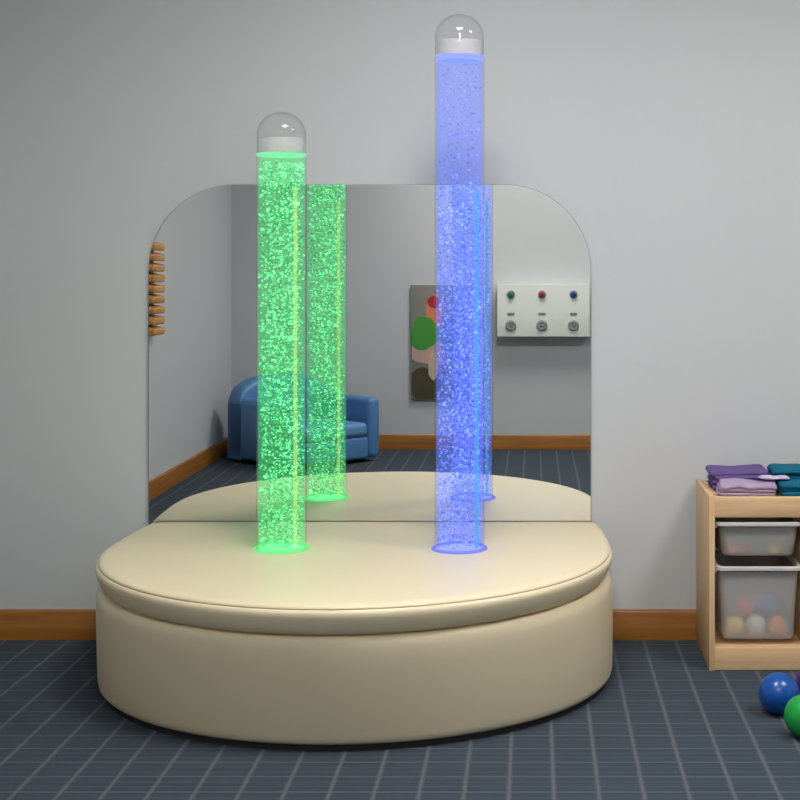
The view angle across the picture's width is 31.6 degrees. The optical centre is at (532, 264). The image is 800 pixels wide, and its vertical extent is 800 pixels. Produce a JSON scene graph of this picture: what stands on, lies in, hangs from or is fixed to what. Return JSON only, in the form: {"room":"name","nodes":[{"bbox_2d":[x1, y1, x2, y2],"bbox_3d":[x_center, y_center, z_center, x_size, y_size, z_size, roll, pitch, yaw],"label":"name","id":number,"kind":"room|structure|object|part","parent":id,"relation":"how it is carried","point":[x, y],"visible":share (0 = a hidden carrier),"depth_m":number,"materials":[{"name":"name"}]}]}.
{"room":"sensory room","nodes":[
{"label":"sensory room","id":0,"kind":"room"},
{"bbox_2d":[0,0,799,608],"bbox_3d":[0.623,-0.094,4.752,5.555,2.700,0.100,0,0,0],"label":"wall","id":1,"kind":"structure","parent":0,"point":[668,131],"depth_m":4.70,"materials":[{"name":"paint"}]},
{"bbox_2d":[0,609,725,639],"bbox_3d":[0.623,1.206,4.694,5.355,0.100,0.015,0,0,0],"label":"baseboard","id":2,"kind":"structure","parent":1,"relation":"attached to","point":[15,624],"depth_m":4.69,"materials":[{"name":"brown wood"}]},
{"bbox_2d":[148,184,590,524],"bbox_3d":[-0.547,0.342,4.696,1.485,1.227,0.012,0,0,0],"label":"wall mirror","id":3,"kind":"object","parent":1,"relation":"attached to","point":[317,352],"visible":0.96,"depth_m":4.69,"materials":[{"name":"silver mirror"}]},
{"bbox_2d":[0,640,799,799],"bbox_3d":[0.623,1.306,2.271,5.555,0.100,5.062,0,0,0],"label":"floor","id":4,"kind":"structure","parent":0,"point":[663,725],"depth_m":3.62,"materials":[{"name":"carpet"}]},
{"bbox_2d":[95,522,612,750],"bbox_3d":[-0.532,1.057,4.105,1.553,0.399,1.157,0,0,0],"label":"seat","id":5,"kind":"object","parent":4,"relation":"on","point":[366,635],"visible":1,"depth_m":3.71,"materials":[{"name":"beige leather"}]},
{"bbox_2d":[256,152,306,552],"bbox_3d":[-0.760,0.197,4.230,0.170,1.319,0.170,0,0,-20],"label":"tube","id":6,"kind":"object","parent":5,"relation":"on","point":[283,547],"visible":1,"depth_m":4.21,"materials":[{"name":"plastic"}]},
{"bbox_2d":[259,543,303,552],"bbox_3d":[-0.760,0.855,4.230,0.133,0.003,0.133,0,0,-4],"label":"lamp","id":7,"kind":"object","parent":6,"relation":"on","point":[283,547],"depth_m":4.22,"materials":[{"name":"green plastic"}]},
{"bbox_2d":[95,522,611,634],"bbox_3d":[-0.532,0.899,4.105,1.551,0.083,1.157,0,0,0],"label":"cushion","id":8,"kind":"object","parent":5,"relation":"on","point":[192,578],"depth_m":3.89,"materials":[{"name":"beige leather"}]},
{"bbox_2d":[435,53,483,552],"bbox_3d":[-0.222,0.050,4.230,0.170,1.613,0.170,0,0,-20],"label":"tube","id":9,"kind":"object","parent":5,"relation":"on","point":[452,57],"visible":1,"depth_m":4.22,"materials":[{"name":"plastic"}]},
{"bbox_2d":[438,543,480,552],"bbox_3d":[-0.222,0.855,4.230,0.133,0.003,0.133,0,0,4],"label":"lamp","id":10,"kind":"object","parent":9,"relation":"on","point":[458,547],"depth_m":4.22,"materials":[{"name":"blue plastic"}]},
{"bbox_2d":[696,479,799,670],"bbox_3d":[0.851,0.986,4.505,0.612,0.541,0.346,0,0,0],"label":"storage unit","id":11,"kind":"object","parent":4,"relation":"on","point":[718,592],"visible":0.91,"depth_m":4.48,"materials":[{"name":"brown wood"}]},
{"bbox_3d":[0.554,0.986,4.505,0.018,0.541,0.346,0,0,0],"label":"panel","id":12,"kind":"part","parent":11,"relation":"part of","materials":[{"name":"brown wood"}]},
{"bbox_2d":[705,464,768,488],"bbox_3d":[0.667,0.691,4.575,0.196,0.064,0.158,0,0,-1],"label":"folded cloth","id":13,"kind":"object","parent":11,"relation":"on","point":[751,471],"visible":0.62,"depth_m":4.51,"materials":[{"name":"purple fabric"}]},
{"bbox_2d":[716,478,776,495],"bbox_3d":[0.675,0.702,4.434,0.193,0.041,0.134,0,0,3],"label":"folded cloth","id":14,"kind":"object","parent":11,"relation":"on","point":[727,486],"visible":1,"depth_m":4.38,"materials":[{"name":"fabric"}]},
{"bbox_2d":[757,475,789,479],"bbox_3d":[0.765,0.673,4.455,0.101,0.015,0.073,0,0,6],"label":"folded cloth","id":15,"kind":"object","parent":14,"relation":"on","point":[769,477],"visible":1,"depth_m":4.42,"materials":[{"name":"fabric"}]},
{"bbox_3d":[0.851,0.983,4.673,0.576,0.404,0.007,0,0,0],"label":"panel","id":16,"kind":"part","parent":11,"relation":"part of","materials":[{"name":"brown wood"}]},
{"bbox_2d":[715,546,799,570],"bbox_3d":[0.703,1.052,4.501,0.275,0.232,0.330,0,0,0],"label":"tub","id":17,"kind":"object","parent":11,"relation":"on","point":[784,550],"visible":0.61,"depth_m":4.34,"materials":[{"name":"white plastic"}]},
{"bbox_2d":[725,615,743,634],"bbox_3d":[0.634,1.133,4.408,0.060,0.060,0.060,0,0,0],"label":"ball","id":18,"kind":"object","parent":17,"relation":"in","point":[734,624],"visible":1,"depth_m":4.39,"materials":[{"name":"yellow plastic"}]},
{"bbox_2d":[729,608,753,630],"bbox_3d":[0.667,1.128,4.481,0.060,0.071,0.060,0,0,-23],"label":"block","id":19,"kind":"object","parent":17,"relation":"in","point":[732,612],"visible":0.2,"depth_m":4.46,"materials":[{"name":"plastic"}]},
{"bbox_2d":[745,614,765,634],"bbox_3d":[0.701,1.131,4.408,0.064,0.064,0.064,0,0,0],"label":"ball","id":20,"kind":"object","parent":17,"relation":"in","point":[755,624],"visible":1,"depth_m":4.39,"materials":[{"name":"white plastic"}]},
{"bbox_2d":[735,597,754,616],"bbox_3d":[0.668,1.079,4.418,0.060,0.060,0.060,0,0,0],"label":"ball","id":21,"kind":"object","parent":20,"relation":"on","point":[744,606],"visible":1,"depth_m":4.40,"materials":[{"name":"red plastic"}]},
{"bbox_2d":[754,606,777,630],"bbox_3d":[0.743,1.125,4.481,0.066,0.078,0.066,0,0,-11],"label":"block","id":22,"kind":"object","parent":17,"relation":"in","point":[766,618],"visible":0.11,"depth_m":4.45,"materials":[{"name":"plastic"}]},
{"bbox_2d":[767,615,786,634],"bbox_3d":[0.768,1.133,4.408,0.060,0.060,0.060,0,0,0],"label":"ball","id":23,"kind":"object","parent":17,"relation":"in","point":[777,625],"visible":1,"depth_m":4.39,"materials":[{"name":"orange plastic"}]},
{"bbox_2d":[756,595,776,615],"bbox_3d":[0.739,1.075,4.422,0.066,0.066,0.066,0,0,0],"label":"ball","id":24,"kind":"object","parent":23,"relation":"on","point":[766,605],"visible":1,"depth_m":4.40,"materials":[{"name":"blue plastic"}]},
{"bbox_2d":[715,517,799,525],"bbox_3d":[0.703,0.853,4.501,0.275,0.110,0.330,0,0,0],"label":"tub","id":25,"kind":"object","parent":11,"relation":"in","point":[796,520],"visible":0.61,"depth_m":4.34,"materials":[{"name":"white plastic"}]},
{"bbox_2d":[726,539,739,553],"bbox_3d":[0.627,0.882,4.396,0.036,0.042,0.036,0,0,-17],"label":"block","id":26,"kind":"object","parent":25,"relation":"in","point":[732,546],"visible":1,"depth_m":4.38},
{"bbox_2d":[730,529,751,542],"bbox_3d":[0.662,0.873,4.461,0.052,0.061,0.052,0,0,-29],"label":"block","id":27,"kind":"object","parent":25,"relation":"in","point":[740,535],"visible":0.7,"depth_m":4.44,"materials":[{"name":"grey"}]},
{"bbox_2d":[740,541,752,552],"bbox_3d":[0.672,0.886,4.406,0.030,0.035,0.030,0,0,44],"label":"block","id":28,"kind":"object","parent":25,"relation":"in","point":[745,547],"visible":1,"depth_m":4.40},
{"bbox_2d":[750,533,767,551],"bbox_3d":[0.715,0.876,4.426,0.046,0.054,0.046,0,0,-11],"label":"block","id":29,"kind":"object","parent":25,"relation":"in","point":[760,542],"visible":0.94,"depth_m":4.40,"materials":[{"name":"grey"}]},
{"bbox_2d":[766,536,781,553],"bbox_3d":[0.757,0.878,4.408,0.049,0.050,0.049,0,0,0],"label":"cone","id":30,"kind":"object","parent":25,"relation":"in","point":[773,547],"visible":1,"depth_m":4.39,"materials":[{"name":"yellow"}]},
{"bbox_2d":[766,533,781,548],"bbox_3d":[0.767,0.880,4.466,0.040,0.047,0.040,0,0,-29],"label":"block","id":31,"kind":"object","parent":25,"relation":"in","point":[779,538],"visible":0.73,"depth_m":4.46,"materials":[{"name":"grey"}]},
{"bbox_3d":[0.851,0.750,4.342,0.576,0.063,0.018,0,0,0],"label":"rail","id":32,"kind":"part","parent":11,"relation":"part of","materials":[{"name":"brown wood"}]},
{"bbox_3d":[0.851,1.220,4.342,0.576,0.069,0.018,0,0,0],"label":"rail","id":33,"kind":"part","parent":11,"relation":"part of","materials":[{"name":"brown wood"}]},
{"bbox_2d":[775,478,799,495],"bbox_3d":[0.866,0.702,4.434,0.185,0.043,0.134,0,0,-2],"label":"folded cloth","id":34,"kind":"object","parent":11,"relation":"on","point":[789,487],"visible":0.94,"depth_m":4.38,"materials":[{"name":"teal fabric"}]},
{"bbox_2d":[767,463,799,478],"bbox_3d":[0.868,0.690,4.578,0.207,0.066,0.162,0,0,2],"label":"folded cloth","id":35,"kind":"object","parent":34,"relation":"on","point":[792,471],"visible":0.42,"depth_m":4.52,"materials":[{"name":"teal fabric"}]},
{"bbox_2d":[758,672,799,714],"bbox_3d":[0.688,1.199,3.917,0.115,0.115,0.115,0,0,0],"label":"ball","id":36,"kind":"object","parent":4,"relation":"on","point":[776,689],"visible":0.88,"depth_m":3.88,"materials":[{"name":"blue plastic"}]},
{"bbox_2d":[784,695,799,736],"bbox_3d":[0.724,1.200,3.726,0.112,0.112,0.112,0,0,0],"label":"ball","id":37,"kind":"object","parent":4,"relation":"on","point":[792,708],"visible":1,"depth_m":3.70,"materials":[{"name":"green plastic"}]},
{"bbox_2d":[796,669,799,690],"bbox_3d":[0.813,1.198,4.025,0.115,0.115,0.115,0,0,0],"label":"ball","id":38,"kind":"object","parent":4,"relation":"on","point":[798,672],"visible":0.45,"depth_m":4.01,"materials":[{"name":"purple plastic"}]}
]}

